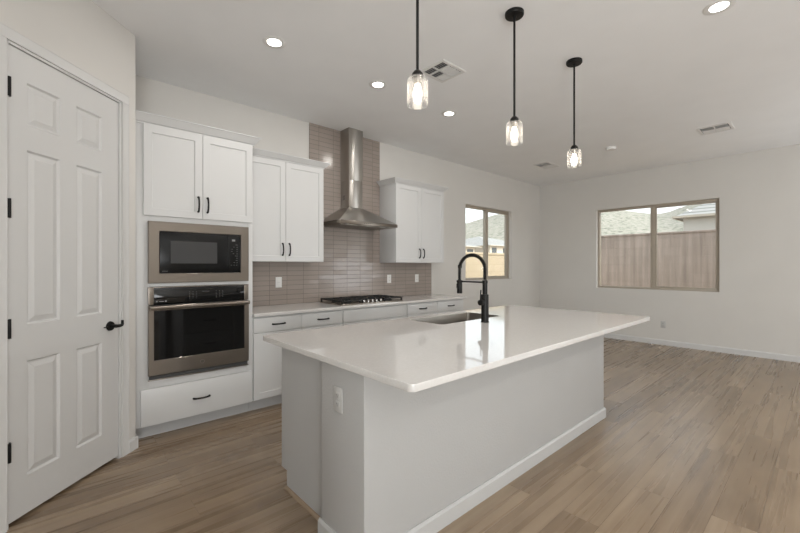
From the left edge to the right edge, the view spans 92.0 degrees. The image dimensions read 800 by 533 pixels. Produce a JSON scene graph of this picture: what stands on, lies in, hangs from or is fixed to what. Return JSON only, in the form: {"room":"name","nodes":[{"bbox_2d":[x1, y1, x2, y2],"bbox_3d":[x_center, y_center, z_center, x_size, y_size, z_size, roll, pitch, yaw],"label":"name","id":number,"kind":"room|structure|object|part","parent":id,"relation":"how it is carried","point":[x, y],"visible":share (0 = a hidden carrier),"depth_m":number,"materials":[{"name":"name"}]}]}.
{"room":"kitchen","nodes":[
{"label":"kitchen","id":0,"kind":"room"},
{"bbox_2d":[0,0,134,439],"bbox_3d":[-2.078,-0.178,1.650,0.120,3.050,2.418,0,0,3],"label":"wall","id":1,"kind":"structure","parent":0,"point":[81,33],"depth_m":2.51,"materials":[{"name":"paint"}]},
{"bbox_2d":[0,22,128,532],"bbox_3d":[-2.013,0.066,2.340,0.180,2.566,0.885,0,0,3],"label":"door","id":2,"kind":"structure","parent":1,"relation":"in","point":[64,140],"depth_m":2.26,"materials":[{"name":"white wood"}]},
{"bbox_3d":[-1.953,0.409,2.629,0.050,0.065,0.065,0,0,3],"label":"handle","id":3,"kind":"part","parent":2,"relation":"part of","materials":[{"name":"black metal"}]},
{"bbox_3d":[-1.921,0.397,2.651,0.030,0.046,0.067,0,0,8],"label":"lever","id":4,"kind":"part","parent":2,"relation":"part of","materials":[{"name":"black metal"}]},
{"bbox_2d":[129,435,137,452],"bbox_3d":[-1.951,1.302,2.822,0.014,0.089,0.088,0,0,3],"label":"baseboard","id":5,"kind":"structure","parent":1,"relation":"attached to","point":[133,441],"depth_m":2.82,"materials":[{"name":"white wood"}]},
{"bbox_2d":[135,75,539,310],"bbox_3d":[-0.393,-0.178,5.309,9.270,3.050,0.150,0,0,-42],"label":"wall","id":6,"kind":"structure","parent":0,"point":[282,134],"depth_m":6.26,"materials":[{"name":"paint"}]},
{"bbox_2d":[252,148,330,261],"bbox_3d":[-1.267,-0.599,4.156,0.965,1.107,0.385,0,0,-42],"label":"upper cabinet","id":7,"kind":"object","parent":6,"relation":"attached to","point":[288,190],"visible":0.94,"depth_m":4.03,"materials":[{"name":"white wood"}]},
{"bbox_3d":[-1.366,-0.567,3.885,0.449,1.040,0.020,0,0,-42],"label":"door","id":8,"kind":"part","parent":7,"relation":"part of","materials":[{"name":"white wood"}]},
{"bbox_3d":[-1.267,-1.121,4.156,0.965,0.062,0.385,0,0,-42],"label":"crown molding","id":9,"kind":"part","parent":7,"relation":"part of","materials":[{"name":"white wood"}]},
{"bbox_3d":[-1.031,-0.567,4.188,0.449,1.040,0.020,0,0,-42],"label":"door","id":10,"kind":"part","parent":7,"relation":"part of","materials":[{"name":"white wood"}]},
{"bbox_2d":[252,123,430,305],"bbox_3d":[-0.633,-0.635,4.984,3.013,2.134,0.010,0,0,-42],"label":"tile backsplash","id":11,"kind":"structure","parent":6,"relation":"attached to","point":[351,266],"depth_m":4.85,"materials":[{"name":"grey tile"}]},
{"bbox_2d":[276,277,281,287],"bbox_3d":[-1.357,0.182,4.319,0.072,0.117,0.008,0,0,-42],"label":"light switch","id":12,"kind":"object","parent":11,"relation":"attached to","point":[278,279],"visible":1,"depth_m":4.32,"materials":[{"name":"white plastic"}]},
{"bbox_2d":[387,275,390,282],"bbox_3d":[-0.151,0.180,5.407,0.072,0.117,0.007,0,0,-42],"label":"wall outlet","id":13,"kind":"object","parent":11,"relation":"attached to","point":[388,276],"visible":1,"depth_m":5.40,"materials":[{"name":"white plastic"}]},
{"bbox_2d":[415,274,418,281],"bbox_3d":[0.252,0.182,5.771,0.072,0.117,0.007,0,0,-42],"label":"wall outlet","id":14,"kind":"object","parent":11,"relation":"attached to","point":[416,275],"visible":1,"depth_m":5.77,"materials":[{"name":"white plastic"}]},
{"bbox_2d":[324,127,397,230],"bbox_3d":[-0.511,-1.087,4.759,0.862,1.230,0.487,0,0,-42],"label":"range hood","id":15,"kind":"object","parent":6,"relation":"attached to","point":[351,215],"visible":0.96,"depth_m":4.77,"materials":[{"name":"silver metal"}]},
{"bbox_2d":[377,177,448,262],"bbox_3d":[0.199,-0.599,5.479,1.063,1.107,0.385,0,0,-42],"label":"upper cabinet","id":16,"kind":"object","parent":6,"relation":"attached to","point":[417,208],"visible":1,"depth_m":5.27,"materials":[{"name":"white wood"}]},
{"bbox_3d":[0.114,-0.567,5.221,0.469,1.040,0.020,0,0,-42],"label":"door","id":17,"kind":"part","parent":16,"relation":"part of","materials":[{"name":"white wood"}]},
{"bbox_3d":[0.199,-1.121,5.479,1.063,0.062,0.385,0,0,-42],"label":"crown molding","id":18,"kind":"part","parent":16,"relation":"part of","materials":[{"name":"white wood"}]},
{"bbox_3d":[0.465,-0.567,5.537,0.469,1.040,0.020,0,0,-42],"label":"door","id":19,"kind":"part","parent":16,"relation":"part of","materials":[{"name":"white wood"}]},
{"bbox_2d":[466,205,508,279],"bbox_3d":[1.581,-0.406,7.119,1.425,1.305,0.088,0,0,-42],"label":"window","id":20,"kind":"structure","parent":6,"relation":"in","point":[485,210],"depth_m":7.20,"materials":[{"name":"beige plastic"}]},
{"bbox_3d":[1.844,-0.406,7.348,0.655,1.233,0.030,0,0,-42],"label":"sliding sash","id":21,"kind":"part","parent":20,"relation":"part of","materials":[{"name":"clear glass"}]},
{"bbox_2d":[6,337,799,532],"bbox_3d":[2.418,1.397,2.135,9.350,0.100,8.630,0,0,-42],"label":"floor","id":22,"kind":"structure","parent":0,"point":[688,440],"depth_m":2.52,"materials":[{"name":"brown wood"}]},
{"bbox_2d":[135,110,261,438],"bbox_3d":[-1.838,0.092,3.441,0.956,2.510,0.680,0,0,-42],"label":"tall cabinet","id":23,"kind":"object","parent":22,"relation":"on","point":[186,171],"visible":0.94,"depth_m":3.13,"materials":[{"name":"white wood"}]},
{"bbox_3d":[-1.805,-0.739,3.083,0.415,0.697,0.020,0,0,-42],"label":"door","id":24,"kind":"part","parent":23,"relation":"part of","materials":[{"name":"white wood"}]},
{"bbox_3d":[-1.658,1.088,3.216,0.843,0.282,0.020,0,0,-42],"label":"drawer","id":25,"kind":"part","parent":23,"relation":"part of","materials":[{"name":"white wood"}]},
{"bbox_2d":[148,221,248,282],"bbox_3d":[-1.798,-0.107,3.381,0.764,0.480,0.472,0,0,-42],"label":"microwave","id":26,"kind":"object","parent":23,"relation":"in","point":[177,252],"visible":1,"depth_m":3.18,"materials":[{"name":"grey metal"}]},
{"bbox_3d":[-1.688,-0.107,3.183,0.510,0.326,0.023,0,0,-42],"label":"door","id":27,"kind":"part","parent":26,"relation":"part of","materials":[{"name":"black glass"}]},
{"bbox_3d":[-1.458,-0.107,3.390,0.104,0.326,0.023,0,0,-42],"label":"control panel","id":28,"kind":"part","parent":26,"relation":"part of","materials":[{"name":"black glass"}]},
{"bbox_3d":[-1.657,-0.508,3.179,0.017,0.137,0.038,0,0,-42],"label":"handle","id":29,"kind":"part","parent":23,"relation":"part of","materials":[{"name":"black metal"}]},
{"bbox_3d":[-1.838,-1.127,3.441,0.956,0.073,0.680,0,0,-42],"label":"crown molding","id":30,"kind":"part","parent":23,"relation":"part of","materials":[{"name":"white wood"}]},
{"bbox_2d":[148,284,249,381],"bbox_3d":[-1.813,0.525,3.398,0.764,0.724,0.624,0,0,-42],"label":"wall oven","id":31,"kind":"object","parent":23,"relation":"in","point":[194,329],"visible":1,"depth_m":3.17,"materials":[{"name":"grey"}]},
{"bbox_3d":[-1.651,0.883,3.218,0.764,0.008,0.023,0,0,-42],"label":"trim","id":32,"kind":"part","parent":31,"relation":"part of","materials":[{"name":"silver metal"}]},
{"bbox_3d":[-1.651,0.233,3.217,0.764,0.139,0.025,0,0,-42],"label":"trim","id":33,"kind":"part","parent":31,"relation":"part of","materials":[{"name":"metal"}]},
{"bbox_3d":[-1.647,0.538,3.212,0.690,0.386,0.024,0,0,-42],"label":"door glass","id":34,"kind":"part","parent":31,"relation":"part of","materials":[{"name":"black glass"}]},
{"bbox_3d":[-1.652,0.235,3.218,0.687,0.131,0.023,0,0,-42],"label":"control panel","id":35,"kind":"part","parent":31,"relation":"part of","materials":[{"name":"black glass"}]},
{"bbox_3d":[-1.622,0.321,3.186,0.748,0.031,0.052,0,0,-42],"label":"handle","id":36,"kind":"part","parent":31,"relation":"part of","materials":[{"name":"silver metal"}]},
{"bbox_3d":[-1.638,1.089,3.196,0.137,0.017,0.038,0,0,-42],"label":"handle","id":37,"kind":"part","parent":23,"relation":"part of","materials":[{"name":"black metal"}]},
{"bbox_3d":[-1.494,-0.739,3.363,0.415,0.697,0.020,0,0,-42],"label":"door","id":38,"kind":"part","parent":23,"relation":"part of","materials":[{"name":"white wood"}]},
{"bbox_2d":[249,309,342,410],"bbox_3d":[-1.172,0.905,4.054,0.969,0.883,0.664,0,0,-42],"label":"base cabinet","id":39,"kind":"object","parent":22,"relation":"on","point":[266,357],"visible":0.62,"depth_m":3.65,"materials":[{"name":"white wood"}]},
{"bbox_3d":[-1.161,0.547,3.680,0.480,0.133,0.020,0,0,-42],"label":"drawer","id":40,"kind":"part","parent":39,"relation":"part of","materials":[{"name":"white wood"}]},
{"bbox_3d":[-1.161,0.924,3.680,0.480,0.609,0.020,0,0,-42],"label":"door","id":41,"kind":"part","parent":39,"relation":"part of","materials":[{"name":"white wood"}]},
{"bbox_3d":[-0.802,0.547,4.004,0.480,0.133,0.020,0,0,-42],"label":"drawer","id":42,"kind":"part","parent":39,"relation":"part of","materials":[{"name":"white wood"}]},
{"bbox_3d":[-0.802,0.924,4.004,0.480,0.609,0.020,0,0,-42],"label":"door","id":43,"kind":"part","parent":39,"relation":"part of","materials":[{"name":"white wood"}]},
{"bbox_2d":[342,304,406,324],"bbox_3d":[-0.460,0.905,4.697,0.944,0.883,0.664,0,0,-42],"label":"base cabinet","id":44,"kind":"object","parent":22,"relation":"on","point":[387,312],"visible":0.1,"depth_m":4.45,"materials":[{"name":"white wood"}]},
{"bbox_3d":[-0.444,0.924,4.327,0.467,0.609,0.020,0,0,-42],"label":"door","id":45,"kind":"part","parent":44,"relation":"part of","materials":[{"name":"white wood"}]},
{"bbox_3d":[-0.094,0.924,4.643,0.467,0.609,0.020,0,0,-42],"label":"door","id":46,"kind":"part","parent":44,"relation":"part of","materials":[{"name":"white wood"}]},
{"bbox_2d":[406,299,462,317],"bbox_3d":[0.303,0.905,5.385,1.105,0.883,0.664,0,0,-42],"label":"base cabinet","id":47,"kind":"object","parent":22,"relation":"on","point":[454,305],"visible":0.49,"depth_m":5.13,"materials":[{"name":"white wood"}]},
{"bbox_2d":[252,294,465,316],"bbox_3d":[-0.405,0.448,4.753,3.044,0.030,0.654,0,0,-42],"label":"countertop","id":48,"kind":"structure","parent":47,"relation":"on","point":[268,310],"depth_m":4.23,"materials":[{"name":"white stone"}]},
{"bbox_2d":[320,295,402,305],"bbox_3d":[-0.456,0.407,4.694,0.912,0.052,0.490,0,0,-42],"label":"gas cooktop","id":49,"kind":"object","parent":48,"relation":"in","point":[365,299],"visible":1,"depth_m":4.58,"materials":[{"name":"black metal"}]},
{"bbox_3d":[0.289,0.547,4.989,0.548,0.133,0.020,0,0,-42],"label":"drawer","id":50,"kind":"part","parent":47,"relation":"part of","materials":[{"name":"white wood"}]},
{"bbox_3d":[0.289,0.924,4.989,0.548,0.609,0.020,0,0,-42],"label":"door","id":51,"kind":"part","parent":47,"relation":"part of","materials":[{"name":"white wood"}]},
{"bbox_3d":[0.699,0.547,5.358,0.548,0.133,0.020,0,0,-42],"label":"drawer","id":52,"kind":"part","parent":47,"relation":"part of","materials":[{"name":"white wood"}]},
{"bbox_3d":[0.699,0.924,5.358,0.548,0.609,0.020,0,0,-42],"label":"door","id":53,"kind":"part","parent":47,"relation":"part of","materials":[{"name":"white wood"}]},
{"bbox_2d":[282,335,605,532],"bbox_3d":[0.506,0.905,2.911,2.681,0.883,0.999,0,0,-42],"label":"kitchen island","id":54,"kind":"object","parent":22,"relation":"on","point":[395,460],"visible":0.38,"depth_m":2.09,"materials":[{"name":"paint"}]},
{"bbox_3d":[-0.537,0.905,2.183,0.009,0.883,0.576,0,0,-42],"label":"panel","id":55,"kind":"part","parent":54,"relation":"part of","materials":[{"name":"paint"}]},
{"bbox_2d":[334,385,342,413],"bbox_3d":[-0.291,0.625,1.808,0.007,0.117,0.072,0,0,-42],"label":"wall outlet","id":56,"kind":"object","parent":54,"relation":"attached to","point":[338,392],"visible":1,"depth_m":1.80,"materials":[{"name":"grey plastic"}]},
{"bbox_2d":[263,305,649,391],"bbox_3d":[0.638,0.448,2.850,2.823,0.030,1.353,0,0,-42],"label":"island countertop","id":57,"kind":"structure","parent":54,"relation":"on","point":[405,354],"depth_m":2.21,"materials":[{"name":"white stone"}]},
{"bbox_2d":[410,312,497,324],"bbox_3d":[0.472,0.556,3.235,0.762,0.246,0.357,0,0,-42],"label":"sink","id":58,"kind":"object","parent":57,"relation":"in","point":[467,316],"visible":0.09,"depth_m":3.44,"materials":[{"name":"silver metal"}]},
{"bbox_2d":[456,253,488,322],"bbox_3d":[0.560,0.166,3.055,0.097,0.534,0.305,0,0,-42],"label":"kitchen faucet","id":59,"kind":"object","parent":57,"relation":"on","point":[484,297],"visible":1,"depth_m":2.97,"materials":[{"name":"black metal"}]},
{"bbox_3d":[0.559,0.126,3.082,0.050,0.018,0.262,0,0,-42],"label":"holder arm","id":60,"kind":"part","parent":59,"relation":"part of","materials":[{"name":"black metal"}]},
{"bbox_3d":[0.713,1.302,2.682,2.681,0.089,0.381,0,0,-42],"label":"baseboard","id":61,"kind":"part","parent":54,"relation":"part of","materials":[{"name":"paint"}]},
{"bbox_2d":[92,0,799,185],"bbox_3d":[2.418,-1.763,2.135,9.350,0.120,8.630,0,0,-42],"label":"ceiling","id":62,"kind":"structure","parent":0,"point":[651,74],"depth_m":3.36,"materials":[{"name":"paint"}]},
{"bbox_2d":[263,36,285,48],"bbox_3d":[-0.957,-1.700,2.938,0.170,0.006,0.170,0,0,-42],"label":"recessed light","id":63,"kind":"object","parent":62,"relation":"in","point":[275,42],"visible":1,"depth_m":2.94,"materials":[{"name":"white plastic"}]},
{"bbox_2d":[369,80,386,88],"bbox_3d":[-0.207,-1.700,3.622,0.170,0.006,0.170,0,0,-42],"label":"recessed light","id":64,"kind":"object","parent":62,"relation":"in","point":[376,84],"visible":1,"depth_m":3.61,"materials":[{"name":"white plastic"}]},
{"bbox_2d":[411,0,422,103],"bbox_3d":[0.090,-1.264,1.983,0.124,0.878,0.124,0,0,-42],"label":"pendant light","id":65,"kind":"object","parent":62,"relation":"hanging from","point":[417,75],"visible":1,"depth_m":1.98,"materials":[{"name":"black metal"}]},
{"bbox_2d":[413,76,421,85],"bbox_3d":[0.090,-0.948,1.983,0.042,0.034,0.042,0,0,-42],"label":"socket","id":66,"kind":"object","parent":65,"relation":"attached to","point":[417,80],"depth_m":1.97,"materials":[{"name":"silver metal"}]},
{"bbox_3d":[0.090,-1.341,1.983,0.015,0.685,0.015,0,0,-42],"label":"rod","id":67,"kind":"part","parent":65,"relation":"part of","materials":[{"name":"black metal"}]},
{"bbox_3d":[0.090,-0.883,1.983,0.045,0.099,0.045,0,0,-42],"label":"bulb","id":68,"kind":"part","parent":65,"relation":"part of","materials":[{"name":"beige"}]},
{"bbox_2d":[421,59,465,82],"bbox_3d":[0.372,-1.697,3.376,0.305,0.012,0.285,0,0,-42],"label":"ceiling vent","id":69,"kind":"object","parent":62,"relation":"in","point":[441,71],"visible":0.98,"depth_m":3.36,"materials":[{"name":"white metal"}]},
{"bbox_2d":[441,111,456,116],"bbox_3d":[0.547,-1.700,4.311,0.170,0.006,0.170,0,0,-42],"label":"recessed light","id":70,"kind":"object","parent":62,"relation":"in","point":[445,113],"visible":1,"depth_m":4.30,"materials":[{"name":"white plastic"}]},
{"bbox_2d":[505,7,523,141],"bbox_3d":[0.769,-1.264,2.596,0.124,0.878,0.124,0,0,-42],"label":"pendant light","id":71,"kind":"object","parent":62,"relation":"hanging from","point":[513,14],"visible":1,"depth_m":2.59,"materials":[{"name":"black"}]},
{"bbox_2d":[511,121,517,127],"bbox_3d":[0.769,-0.948,2.596,0.042,0.034,0.042,0,0,-42],"label":"socket","id":72,"kind":"object","parent":71,"relation":"attached to","point":[514,124],"depth_m":2.58,"materials":[{"name":"silver metal"}]},
{"bbox_3d":[0.769,-1.341,2.596,0.015,0.685,0.015,0,0,-42],"label":"rod","id":73,"kind":"part","parent":71,"relation":"part of","materials":[{"name":"black metal"}]},
{"bbox_3d":[0.769,-0.883,2.596,0.045,0.099,0.045,0,0,-42],"label":"bulb","id":74,"kind":"part","parent":71,"relation":"part of","materials":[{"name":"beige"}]},
{"bbox_2d":[534,162,558,168],"bbox_3d":[2.474,-1.697,6.529,0.420,0.012,0.260,0,0,-42],"label":"ceiling vent","id":75,"kind":"object","parent":62,"relation":"in","point":[545,165],"visible":1,"depth_m":6.51,"materials":[{"name":"white metal"}]},
{"bbox_2d":[566,57,581,165],"bbox_3d":[1.448,-1.264,3.208,0.124,0.878,0.124,0,0,-42],"label":"pendant light","id":76,"kind":"object","parent":62,"relation":"hanging from","point":[574,62],"visible":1,"depth_m":3.20,"materials":[{"name":"black"}]},
{"bbox_3d":[1.448,-1.341,3.208,0.015,0.685,0.015,0,0,-42],"label":"rod","id":77,"kind":"part","parent":76,"relation":"part of","materials":[{"name":"black metal"}]},
{"bbox_3d":[1.448,-0.883,3.208,0.045,0.099,0.045,0,0,-42],"label":"bulb","id":78,"kind":"part","parent":76,"relation":"part of","materials":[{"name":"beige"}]},
{"bbox_2d":[606,146,615,150],"bbox_3d":[3.033,-1.684,5.548,0.130,0.036,0.130,0,0,-42],"label":"smoke detector","id":79,"kind":"object","parent":62,"relation":"attached to","point":[611,148],"visible":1,"depth_m":5.51,"materials":[{"name":"white plastic"}]},
{"bbox_2d":[696,122,734,134],"bbox_3d":[3.908,-1.697,4.782,0.330,0.012,0.335,0,0,-42],"label":"ceiling vent","id":80,"kind":"object","parent":62,"relation":"in","point":[728,125],"visible":1,"depth_m":4.76,"materials":[{"name":"white metal"}]},
{"bbox_2d":[703,0,735,14],"bbox_3d":[2.094,-1.700,2.533,0.170,0.006,0.170,0,0,-42],"label":"recessed light","id":81,"kind":"object","parent":62,"relation":"in","point":[719,6],"visible":1,"depth_m":2.53,"materials":[{"name":"white plastic"}]},
{"bbox_2d":[540,144,799,355],"bbox_3d":[5.883,-0.178,5.160,0.150,3.050,8.480,0,0,-42],"label":"wall","id":82,"kind":"structure","parent":0,"point":[756,305],"depth_m":6.11,"materials":[{"name":"paint"}]},
{"bbox_2d":[598,198,718,291],"bbox_3d":[4.450,-0.328,6.780,0.088,1.480,1.835,0,0,-42],"label":"window","id":83,"kind":"structure","parent":82,"relation":"in","point":[653,208],"depth_m":6.74,"materials":[{"name":"beige plastic"}]},
{"bbox_3d":[4.752,-0.328,6.437,0.030,1.408,0.850,0,0,-42],"label":"sliding sash","id":84,"kind":"part","parent":83,"relation":"part of","materials":[{"name":"clear glass"}]},
{"bbox_2d":[661,321,665,327],"bbox_3d":[4.489,0.997,6.587,0.007,0.117,0.072,0,0,-42],"label":"wall outlet","id":85,"kind":"object","parent":82,"relation":"attached to","point":[663,323],"visible":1,"depth_m":6.58,"materials":[{"name":"grey plastic"}]},
{"bbox_2d":[604,333,799,362],"bbox_3d":[5.772,1.302,5.161,0.014,0.089,8.330,0,0,-42],"label":"baseboard","id":86,"kind":"structure","parent":82,"relation":"attached to","point":[776,356],"depth_m":6.12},
{"label":"outside","id":87,"kind":"structure","parent":0,"visible":0},
{"bbox_3d":[66.121,1.532,22.217,112.050,0.130,64.400,0,0,-42],"label":"ground","id":88,"kind":"structure","parent":87,"visible":0},
{"bbox_2d":[601,229,714,287],"bbox_3d":[10.342,0.342,4.361,0.240,2.250,20.620,0,0,-42],"label":"fence","id":89,"kind":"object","parent":88,"relation":"on","point":[684,258],"depth_m":8.95,"materials":[{"name":"beige wood"}]},
{"bbox_2d":[672,203,714,230],"bbox_3d":[16.993,-1.693,11.022,10.500,6.320,13.100,0,0,-42],"label":"neighbor house","id":90,"kind":"structure","parent":88,"relation":"on","point":[702,217],"depth_m":12.06,"materials":[{"name":"grey paint"}]},
{"bbox_3d":[-21.656,1.532,91.175,150.000,0.130,155.600,0,0,-42],"label":"ground","id":91,"kind":"structure","parent":0,"visible":0},
{"bbox_2d":[466,244,481,251],"bbox_3d":[-3.318,-1.093,37.413,22.300,5.120,11.100,0,0,-42],"label":"neighbor house","id":92,"kind":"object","parent":91,"relation":"on","point":[469,248],"visible":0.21,"depth_m":40.29,"materials":[{"name":"paint"}]},
{"bbox_2d":[466,252,503,277],"bbox_3d":[0.249,0.547,8.979,8.400,1.840,0.240,0,0,-42],"label":"wall","id":93,"kind":"structure","parent":91,"relation":"on","point":[474,267],"depth_m":10.76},
{"bbox_2d":[466,237,503,252],"bbox_3d":[10.713,-1.193,50.747,13.000,5.320,11.900,0,0,-42],"label":"neighbor house","id":94,"kind":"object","parent":91,"relation":"on","point":[494,245],"visible":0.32,"depth_m":44.37,"materials":[{"name":"paint"}]},
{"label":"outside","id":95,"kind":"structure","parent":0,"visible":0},
{"bbox_2d":[466,204,701,239],"bbox_3d":[3.808,-11.640,74.148,315.000,26.975,315.000,0,0,-42],"label":"hillside","id":96,"kind":"structure","parent":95,"point":[615,222],"depth_m":107.09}
]}

